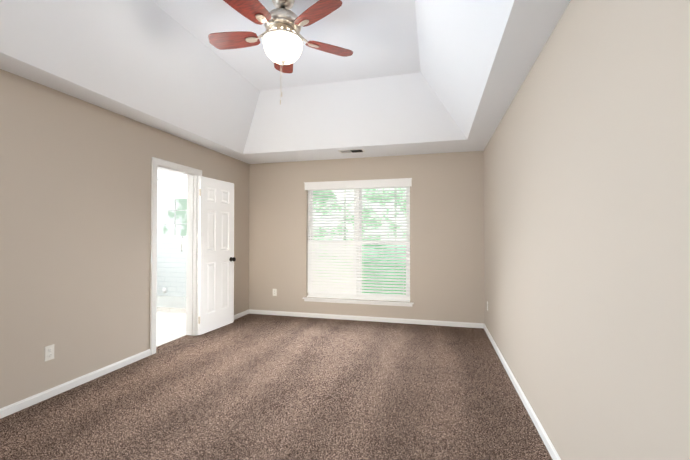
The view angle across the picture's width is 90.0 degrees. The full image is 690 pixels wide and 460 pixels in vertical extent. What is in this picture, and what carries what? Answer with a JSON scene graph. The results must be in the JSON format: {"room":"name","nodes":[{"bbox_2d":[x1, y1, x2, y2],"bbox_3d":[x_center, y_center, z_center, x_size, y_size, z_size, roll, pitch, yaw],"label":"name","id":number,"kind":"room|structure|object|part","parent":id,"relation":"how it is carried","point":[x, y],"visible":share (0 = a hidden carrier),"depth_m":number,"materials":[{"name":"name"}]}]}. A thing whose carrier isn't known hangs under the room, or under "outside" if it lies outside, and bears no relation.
{"room":"empty bedroom","nodes":[
{"label":"empty bedroom","id":0,"kind":"room"},
{"bbox_2d":[0,69,248,408],"bbox_3d":[-2.376,0.089,2.810,0.140,2.460,6.171,0,-1,15],"label":"wall","id":1,"kind":"structure","parent":0,"point":[75,227],"depth_m":2.92,"materials":[{"name":"beige paint"}]},
{"bbox_2d":[44,344,53,361],"bbox_3d":[-2.322,0.965,2.712,0.008,0.114,0.070,0,-1,15],"label":"electrical outlet","id":2,"kind":"object","parent":1,"relation":"attached to","point":[49,352],"visible":1,"depth_m":2.71,"materials":[{"name":"plastic"}]},
{"bbox_2d":[0,309,248,418],"bbox_3d":[-2.302,1.284,2.774,0.013,0.068,5.891,0,-1,15],"label":"baseboard","id":3,"kind":"structure","parent":1,"relation":"attached to","point":[34,399],"depth_m":2.87,"materials":[{"name":"white wood"}]},
{"bbox_2d":[150,157,201,354],"bbox_3d":[-2.039,0.279,4.094,0.177,2.116,0.812,0,-1,15],"label":"door frame","id":4,"kind":"structure","parent":1,"relation":"attached to","point":[192,174],"depth_m":4.38,"materials":[{"name":"white wood"}]},
{"bbox_2d":[198,176,235,334],"bbox_3d":[-1.721,0.325,4.690,0.178,2.014,0.687,0,-1,15],"label":"door","id":5,"kind":"structure","parent":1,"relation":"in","point":[217,259],"depth_m":4.64,"materials":[{"name":"white wood"}]},
{"bbox_3d":[-1.844,0.327,4.373,0.034,1.718,0.013,0,-1,15],"label":"door hinge","id":6,"kind":"part","parent":5,"relation":"part of","materials":[{"name":"white wood"}]},
{"bbox_3d":[-1.648,0.420,4.969,0.178,0.066,0.109,0,-1,15],"label":"knob","id":7,"kind":"part","parent":5,"relation":"part of","materials":[{"name":"brown metal"}]},
{"bbox_2d":[156,295,185,346],"bbox_3d":[-3.347,1.377,5.218,2.960,0.054,3.900,0,-1,15],"label":"floor","id":8,"kind":"structure","parent":0,"point":[170,326],"depth_m":5.08,"materials":[{"name":"tile"}]},
{"bbox_2d":[156,193,186,312],"bbox_3d":[-3.205,0.373,5.861,2.620,1.971,0.112,0,-1,15],"label":"shower enclosure","id":9,"kind":"object","parent":8,"relation":"on","point":[170,308],"visible":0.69,"depth_m":5.77,"materials":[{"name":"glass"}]},
{"bbox_2d":[157,179,186,296],"bbox_3d":[-2.824,0.160,7.052,2.860,2.440,0.122,0,-1,15],"label":"wall","id":10,"kind":"structure","parent":0,"point":[171,186],"depth_m":7.21,"materials":[{"name":"paint"}]},
{"bbox_2d":[157,196,186,238],"bbox_3d":[-3.245,-0.253,7.150,1.500,0.890,0.115,0,-1,15],"label":"window","id":11,"kind":"structure","parent":10,"relation":"in","point":[173,231],"depth_m":7.29,"materials":[{"name":"glass"}]},
{"bbox_2d":[157,169,186,179],"bbox_3d":[-3.347,-1.126,5.255,2.960,0.080,3.900,0,-1,15],"label":"ceiling","id":12,"kind":"structure","parent":0,"point":[164,175],"depth_m":6.85,"materials":[{"name":"white paint"}]},
{"bbox_2d":[0,314,552,459],"bbox_3d":[-0.569,1.337,2.323,3.873,0.050,6.171,0,-1,15],"label":"floor","id":13,"kind":"structure","parent":0,"point":[259,387],"depth_m":2.62,"materials":[{"name":"brown carpet"}]},
{"bbox_2d":[0,0,570,163],"bbox_3d":[-0.569,-1.523,2.365,3.873,0.790,6.171,0,-1,15],"label":"ceiling tray","id":14,"kind":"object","parent":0,"point":[411,77],"visible":0.78,"depth_m":3.19,"materials":[{"name":"white paint"}]},
{"bbox_2d":[208,0,352,103],"bbox_3d":[-0.515,-1.382,2.645,1.140,0.824,1.151,0,-1,15],"label":"fan","id":15,"kind":"object","parent":14,"relation":"hanging from","point":[283,38],"visible":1,"depth_m":2.56,"materials":[{"name":"brown wood"}]},
{"bbox_3d":[-0.477,-1.371,2.654,0.300,0.154,0.300,0,-1,15],"label":"globe","id":16,"kind":"part","parent":15,"relation":"part of"},
{"bbox_2d":[338,149,364,152],"bbox_3d":[0.091,-1.087,4.769,0.350,0.011,0.170,0,-1,15],"label":"air vent register","id":17,"kind":"object","parent":14,"relation":"attached to","point":[352,151],"visible":0.98,"depth_m":4.76,"materials":[{"name":"white metal"}]},
{"bbox_2d":[249,151,483,323],"bbox_3d":[0.189,0.124,5.260,3.593,2.460,0.140,0,-1,15],"label":"wall","id":18,"kind":"structure","parent":0,"point":[446,236],"depth_m":4.99,"materials":[{"name":"beige paint"}]},
{"bbox_2d":[303,188,413,306],"bbox_3d":[0.181,0.204,5.236,1.694,1.810,0.172,0,-1,15],"label":"window","id":19,"kind":"structure","parent":18,"relation":"in","point":[378,302],"depth_m":5.25,"materials":[{"name":"plastic"}]},
{"bbox_2d":[304,178,411,301],"bbox_3d":[0.174,0.148,5.208,1.658,1.790,0.090,0,-1,15],"label":"window blinds","id":20,"kind":"object","parent":19,"relation":"attached to","point":[344,277],"visible":0.98,"depth_m":5.23,"materials":[{"name":"white plastic"}]},
{"bbox_2d":[249,309,483,327],"bbox_3d":[0.169,1.319,5.168,3.567,0.068,0.013,0,-1,15],"label":"baseboard","id":21,"kind":"structure","parent":18,"relation":"attached to","point":[389,320],"depth_m":5.11,"materials":[{"name":"white wood"}]},
{"bbox_2d":[483,0,689,459],"bbox_3d":[1.237,0.075,1.872,0.140,2.460,6.171,0,-1,15],"label":"wall","id":22,"kind":"structure","parent":0,"point":[586,153],"depth_m":1.42,"materials":[{"name":"beige paint"}]},
{"bbox_2d":[484,324,560,459],"bbox_3d":[1.163,1.271,1.874,0.013,0.068,5.891,0,-1,15],"label":"baseboard","id":23,"kind":"structure","parent":22,"relation":"attached to","point":[553,453],"depth_m":2.49,"materials":[{"name":"white wood"}]},
{"label":"outside","id":24,"kind":"structure","parent":0,"visible":0},
{"bbox_2d":[313,188,405,294],"bbox_3d":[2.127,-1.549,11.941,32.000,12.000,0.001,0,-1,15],"label":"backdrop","id":25,"kind":"structure","parent":24,"point":[366,228],"depth_m":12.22,"materials":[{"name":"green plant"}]}
]}

